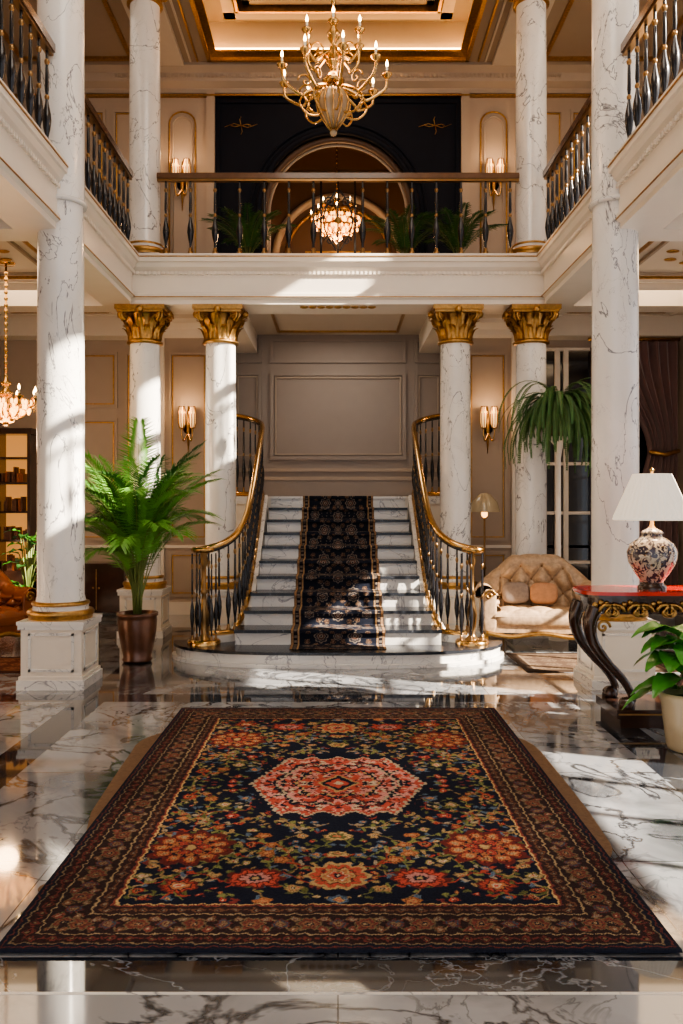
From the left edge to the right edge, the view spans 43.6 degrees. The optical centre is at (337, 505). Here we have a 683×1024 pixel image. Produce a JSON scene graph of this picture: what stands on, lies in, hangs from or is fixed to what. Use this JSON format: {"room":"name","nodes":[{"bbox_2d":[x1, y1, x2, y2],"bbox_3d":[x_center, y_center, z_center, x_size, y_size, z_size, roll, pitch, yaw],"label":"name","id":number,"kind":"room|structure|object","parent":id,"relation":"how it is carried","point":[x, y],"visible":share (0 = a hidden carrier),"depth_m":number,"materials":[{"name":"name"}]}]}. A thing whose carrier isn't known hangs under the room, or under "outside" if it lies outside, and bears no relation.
{"room":"historic interior","nodes":[
{"label":"historic interior","id":0,"kind":"room"},
{"bbox_2d":[0,75,8,427],"bbox_3d":[-4.925,-2.550,5.150,0.250,8.600,16.300,0,0,0],"label":"wall","id":1,"kind":"structure","parent":0,"point":[4,79],"depth_m":12.17,"materials":[{"name":"beige paint"}]},
{"bbox_2d":[0,78,193,339],"bbox_3d":[-3.350,-2.645,4.750,2.900,0.570,15.500,0,0,0],"label":"floor","id":2,"kind":"structure","parent":0,"point":[32,169],"depth_m":8.35,"materials":[{"name":"white paint"}]},
{"bbox_2d":[0,261,36,425],"bbox_3d":[-3.620,-1.760,9.300,0.686,1.780,0.686,0,0,22],"label":"crystal chandelier","id":3,"kind":"object","parent":2,"relation":"hanging from","point":[10,410],"visible":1,"depth_m":9.27,"materials":[{"name":"gold metal"}]},
{"bbox_2d":[0,0,132,239],"bbox_3d":[-2.440,-3.420,6.490,0.090,0.980,6.980,0,0,0],"label":"gallery railing","id":4,"kind":"object","parent":2,"relation":"on","point":[99,189],"visible":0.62,"depth_m":7.14,"materials":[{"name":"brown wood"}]},
{"bbox_2d":[2,318,205,614],"bbox_3d":[-3.250,-0.600,12.620,3.100,4.300,1.160,0,0,0],"label":"wall","id":5,"kind":"structure","parent":0,"point":[183,351],"depth_m":12.20,"materials":[{"name":"beige paint"}]},
{"bbox_2d":[178,406,195,452],"bbox_3d":[-2.139,-1.088,12.130,0.263,0.675,0.199,0,0,0],"label":"wall sconce","id":6,"kind":"object","parent":5,"relation":"attached to","point":[191,411],"visible":1,"depth_m":12.07,"materials":[{"name":"gold metal"}]},
{"bbox_2d":[309,143,364,243],"bbox_3d":[-0.020,-5.225,14.000,0.871,1.850,0.871,0,0,22],"label":"brass chandelier","id":7,"kind":"object","parent":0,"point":[331,228],"visible":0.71,"depth_m":13.88,"materials":[{"name":"gold glass"}]},
{"bbox_2d":[5,62,670,252],"bbox_3d":[0.000,-4.630,12.425,9.600,3.440,0.450,0,0,0],"label":"wall","id":8,"kind":"structure","parent":0,"point":[188,92],"depth_m":12.45,"materials":[{"name":"beige paint"}]},
{"bbox_2d":[171,158,190,210],"bbox_3d":[-2.279,-4.687,12.424,0.283,0.729,0.212,0,0,0],"label":"wall sconce","id":9,"kind":"object","parent":8,"relation":"attached to","point":[185,166],"visible":0.56,"depth_m":12.37,"materials":[{"name":"gold metal"}]},
{"bbox_2d":[485,158,504,209],"bbox_3d":[2.281,-4.687,12.424,0.283,0.729,0.212,0,0,0],"label":"wall sconce","id":10,"kind":"object","parent":8,"relation":"attached to","point":[490,166],"visible":0.53,"depth_m":12.37,"materials":[{"name":"gold metal"}]},
{"bbox_2d":[236,335,439,495],"bbox_3d":[0.000,-0.600,13.215,3.500,4.300,0.170,0,0,0],"label":"wall","id":11,"kind":"structure","parent":0,"point":[337,412],"depth_m":13.20,"materials":[{"name":"grey paint"}]},
{"bbox_2d":[103,253,572,352],"bbox_3d":[0.000,-2.632,12.841,5.540,0.595,5.918,0,0,0],"label":"balcony","id":12,"kind":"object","parent":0,"point":[280,293],"depth_m":9.97,"materials":[{"name":"white paint"}]},
{"bbox_2d":[127,0,167,252],"bbox_3d":[-2.320,-4.630,10.250,0.675,3.439,0.670,0,0,0],"label":"column","id":13,"kind":"structure","parent":12,"relation":"on","point":[144,51],"depth_m":10.09,"materials":[{"name":"stone"}]},
{"bbox_2d":[198,202,297,252],"bbox_3d":[-1.171,-3.408,11.316,1.302,0.995,1.370,0,0,0],"label":"potted palm","id":14,"kind":"object","parent":12,"relation":"on","point":[249,242],"visible":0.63,"depth_m":11.18,"materials":[{"name":"green plant"}]},
{"bbox_2d":[157,173,518,252],"bbox_3d":[0.000,-3.425,10.060,4.260,0.990,0.090,0,0,0],"label":"balcony railing","id":15,"kind":"object","parent":12,"relation":"on","point":[190,178],"visible":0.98,"depth_m":10.04,"materials":[{"name":"black metal"}]},
{"bbox_2d":[364,203,451,252],"bbox_3d":[0.935,-3.406,11.357,1.279,0.992,1.348,0,0,0],"label":"potted palm","id":16,"kind":"object","parent":12,"relation":"on","point":[403,241],"visible":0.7,"depth_m":11.23,"materials":[{"name":"green plant"}]},
{"bbox_2d":[416,202,507,252],"bbox_3d":[1.644,-3.409,11.311,1.296,0.997,1.367,0,0,0],"label":"potted palm","id":17,"kind":"object","parent":12,"relation":"on","point":[452,236],"visible":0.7,"depth_m":11.18,"materials":[{"name":"green plant"}]},
{"bbox_2d":[508,0,548,252],"bbox_3d":[2.320,-4.630,10.250,0.675,3.439,0.670,0,0,0],"label":"column","id":18,"kind":"structure","parent":12,"relation":"on","point":[531,44],"depth_m":10.09,"materials":[{"name":"stone"}]},
{"bbox_2d":[215,98,460,252],"bbox_3d":[0.000,-4.480,12.570,3.720,3.140,0.260,0,0,0],"label":"wall","id":19,"kind":"structure","parent":0,"point":[253,135],"depth_m":12.51,"materials":[{"name":"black paint"}]},
{"bbox_2d":[271,143,404,252],"bbox_3d":[0.000,-4.630,14.250,4.200,3.440,3.100,0,0,0],"label":"wall","id":20,"kind":"structure","parent":0,"point":[350,160],"depth_m":15.60,"materials":[{"name":"brown paint"}]},
{"bbox_2d":[0,615,682,1023],"bbox_3d":[0.000,1.650,5.150,9.600,0.201,16.300,0,0,0],"label":"floor","id":21,"kind":"structure","parent":0,"point":[60,750],"depth_m":3.99,"materials":[{"name":"stone"}]},
{"bbox_2d":[0,657,20,672],"bbox_3d":[-3.700,1.544,8.300,1.800,0.009,0.800,0,0,0],"label":"rug","id":22,"kind":"object","parent":21,"relation":"on","point":[7,664],"visible":0.38,"depth_m":8.26,"materials":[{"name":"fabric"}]},
{"bbox_2d":[0,428,36,587],"bbox_3d":[-4.505,0.235,11.985,0.510,2.630,0.330,0,0,0],"label":"bookcase","id":23,"kind":"object","parent":21,"relation":"on","point":[18,446],"visible":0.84,"depth_m":12.00,"materials":[{"name":"brown wood"}]},
{"bbox_2d":[0,569,36,637],"bbox_3d":[-3.836,1.055,9.192,0.818,0.995,0.956,0,0,30],"label":"leather armchair","id":24,"kind":"object","parent":21,"relation":"on","point":[15,601],"visible":0.85,"depth_m":9.26,"materials":[{"name":"brown leather"}]},
{"bbox_2d":[2,529,36,632],"bbox_3d":[-3.780,0.914,10.400,0.631,1.273,0.631,0,0,0],"label":"potted ficus","id":25,"kind":"object","parent":21,"relation":"on","point":[29,568],"visible":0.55,"depth_m":10.35,"materials":[{"name":"green plant"}]},
{"bbox_2d":[16,0,102,689],"bbox_3d":[-2.420,-2.400,7.450,0.570,7.900,0.570,0,0,0],"label":"marble column","id":26,"kind":"structure","parent":21,"relation":"on","point":[60,631],"depth_m":7.27,"materials":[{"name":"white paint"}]},
{"bbox_2d":[85,562,127,612],"bbox_3d":[-3.325,1.170,11.925,0.810,0.760,0.410,0,0,0],"label":"base cabinet","id":27,"kind":"object","parent":21,"relation":"on","point":[102,580],"visible":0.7,"depth_m":11.75,"materials":[{"name":"brown wood"}]},
{"bbox_2d":[114,304,173,637],"bbox_3d":[-2.320,-0.405,10.250,0.675,3.909,0.670,0,0,0],"label":"column","id":28,"kind":"structure","parent":21,"relation":"on","point":[146,324],"depth_m":10.08,"materials":[{"name":"stone"}]},
{"bbox_2d":[85,417,227,662],"bbox_3d":[-1.995,0.363,8.528,1.804,2.375,1.880,0,0,20],"label":"areca palm","id":29,"kind":"object","parent":21,"relation":"on","point":[136,524],"visible":0.96,"depth_m":8.28,"materials":[{"name":"green plant"}]},
{"bbox_2d":[192,304,248,636],"bbox_3d":[-1.410,-0.405,10.250,0.675,3.909,0.670,0,0,0],"label":"column","id":30,"kind":"structure","parent":21,"relation":"on","point":[221,324],"depth_m":10.08,"materials":[{"name":"stone"}]},
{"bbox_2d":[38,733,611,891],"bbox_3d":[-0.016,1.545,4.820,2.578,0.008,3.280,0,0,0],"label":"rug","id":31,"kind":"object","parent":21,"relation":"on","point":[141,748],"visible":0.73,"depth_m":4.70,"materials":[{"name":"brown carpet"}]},
{"bbox_2d":[0,707,682,952],"bbox_3d":[0.000,1.534,4.710,2.380,0.012,3.540,0,0,0],"label":"rug","id":32,"kind":"object","parent":31,"relation":"on","point":[238,830],"visible":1,"depth_m":3.78,"materials":[{"name":"fabric"}]},
{"bbox_2d":[172,495,503,668],"bbox_3d":[0.000,0.700,10.620,3.440,1.700,5.000,0,0,0],"label":"staircase","id":33,"kind":"structure","parent":21,"relation":"on","point":[262,639],"depth_m":8.93,"materials":[{"name":"stone"}]},
{"bbox_2d":[187,413,264,646],"bbox_3d":[-1.280,0.033,10.317,0.661,2.733,3.654,0,0,0],"label":"stair railing","id":34,"kind":"object","parent":33,"relation":"on","point":[205,615],"visible":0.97,"depth_m":9.00,"materials":[{"name":"gold metal"}]},
{"bbox_2d":[289,496,386,648],"bbox_3d":[0.000,0.628,10.600,0.950,1.531,4.600,0,0,0],"label":"carpet","id":35,"kind":"object","parent":33,"relation":"on","point":[338,593],"visible":1,"depth_m":9.58,"materials":[{"name":"carpet"}]},
{"bbox_2d":[411,414,488,646],"bbox_3d":[1.260,0.032,10.326,0.619,2.737,3.665,0,0,1],"label":"stair railing","id":36,"kind":"object","parent":33,"relation":"on","point":[423,515],"visible":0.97,"depth_m":9.02,"materials":[{"name":"gold metal"}]},
{"bbox_2d":[427,304,483,636],"bbox_3d":[1.410,-0.405,10.250,0.675,3.909,0.670,0,0,0],"label":"column","id":37,"kind":"structure","parent":21,"relation":"on","point":[454,324],"depth_m":10.08,"materials":[{"name":"stone"}]},
{"bbox_2d":[471,493,499,623],"bbox_3d":[1.940,0.690,11.300,0.420,1.720,0.420,0,0,0],"label":"floor lamp","id":38,"kind":"object","parent":21,"relation":"on","point":[483,503],"visible":0.69,"depth_m":11.20,"materials":[{"name":"brown metal"}]},
{"bbox_2d":[502,304,561,637],"bbox_3d":[2.320,-0.405,10.250,0.675,3.909,0.670,0,0,0],"label":"column","id":39,"kind":"structure","parent":21,"relation":"on","point":[529,324],"depth_m":10.09,"materials":[{"name":"stone"}]},
{"bbox_2d":[474,554,590,639],"bbox_3d":[2.198,1.045,9.354,1.406,1.015,0.738,0,0,6],"label":"settee","id":40,"kind":"object","parent":21,"relation":"on","point":[531,595],"visible":0.66,"depth_m":9.37,"materials":[{"name":"beige fabric"}]},
{"bbox_2d":[498,377,590,640],"bbox_3d":[2.651,0.053,9.674,1.671,2.993,1.304,0,0,-34],"label":"fern","id":41,"kind":"object","parent":21,"relation":"on","point":[566,414],"visible":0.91,"depth_m":9.50,"materials":[{"name":"green plant"}]},
{"bbox_2d":[506,653,677,671],"bbox_3d":[2.480,1.544,8.450,1.440,0.009,1.000,0,0,0],"label":"rug","id":42,"kind":"object","parent":21,"relation":"on","point":[530,662],"visible":0.45,"depth_m":8.39,"materials":[{"name":"fabric"}]},
{"bbox_2d":[573,0,659,689],"bbox_3d":[2.420,-2.400,7.450,0.570,7.900,0.570,0,0,0],"label":"marble column","id":43,"kind":"structure","parent":21,"relation":"on","point":[615,250],"depth_m":7.28,"materials":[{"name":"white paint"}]},
{"bbox_2d":[568,585,682,727],"bbox_3d":[2.310,1.075,6.185,1.182,0.950,0.530,0,0,0],"label":"console table","id":44,"kind":"object","parent":21,"relation":"on","point":[611,601],"visible":0.98,"depth_m":5.97,"materials":[{"name":"brown wood"}]},
{"bbox_2d":[612,468,682,590],"bbox_3d":[2.260,0.160,6.140,0.544,0.880,0.544,0,0,0],"label":"table lamp","id":45,"kind":"object","parent":44,"relation":"on","point":[652,557],"visible":1,"depth_m":6.00,"materials":[{"name":"white ceramic"}]},
{"bbox_2d":[622,621,682,752],"bbox_3d":[2.219,1.147,5.405,0.717,0.806,0.663,0,0,-38],"label":"plant","id":46,"kind":"object","parent":21,"relation":"on","point":[664,685],"visible":1,"depth_m":5.36,"materials":[{"name":"green plant"}]},
{"bbox_2d":[3,0,682,65],"bbox_3d":[0.000,-6.670,4.800,9.600,0.760,15.600,0,0,0],"label":"ceiling","id":47,"kind":"structure","parent":0,"point":[190,30],"depth_m":11.76,"materials":[{"name":"paint"}]},
{"bbox_2d":[276,0,391,136],"bbox_3d":[-0.026,-5.077,7.500,1.008,3.645,1.022,0,0,0],"label":"brass chandelier","id":48,"kind":"object","parent":47,"relation":"hanging from","point":[333,102],"visible":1,"depth_m":7.42,"materials":[{"name":"gold metal"}]},
{"bbox_2d":[470,318,671,614],"bbox_3d":[3.250,-0.600,12.620,3.100,4.300,1.160,0,0,0],"label":"wall","id":49,"kind":"structure","parent":0,"point":[492,351],"depth_m":12.20,"materials":[{"name":"beige paint"}]},
{"bbox_2d":[480,406,497,452],"bbox_3d":[2.141,-1.088,12.130,0.263,0.675,0.199,0,0,0],"label":"wall sconce","id":50,"kind":"object","parent":49,"relation":"attached to","point":[485,423],"visible":1,"depth_m":12.07,"materials":[{"name":"gold metal"}]},
{"bbox_2d":[546,348,646,580],"bbox_3d":[3.643,-0.446,12.159,2.115,3.612,0.079,0,0,0],"label":"window","id":51,"kind":"structure","parent":49,"relation":"in","point":[563,368],"depth_m":12.17,"materials":[{"name":"clear glass"}]},
{"bbox_2d":[482,69,682,339],"bbox_3d":[3.350,-2.645,4.750,2.900,0.570,15.500,0,0,0],"label":"balcony","id":52,"kind":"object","parent":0,"point":[647,169],"depth_m":8.27,"materials":[{"name":"white paint"}]},
{"bbox_2d":[543,0,682,239],"bbox_3d":[2.440,-3.420,6.490,0.090,0.980,6.980,0,0,0],"label":"gallery railing","id":53,"kind":"object","parent":52,"relation":"on","point":[649,12],"visible":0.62,"depth_m":7.13,"materials":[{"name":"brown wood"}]},
{"bbox_2d":[588,338,679,584],"bbox_3d":[4.140,-0.477,11.908,1.280,3.755,0.176,0,0,0],"label":"velvet curtain","id":54,"kind":"object","parent":52,"relation":"hanging from","point":[658,361],"visible":0.48,"depth_m":11.92,"materials":[{"name":"brown fabric"}]},
{"bbox_2d":[667,53,682,616],"bbox_3d":[4.925,-2.550,5.150,0.250,8.600,16.300,0,0,0],"label":"wall","id":55,"kind":"structure","parent":0,"point":[680,343],"depth_m":11.96,"materials":[{"name":"beige paint"}]}
]}

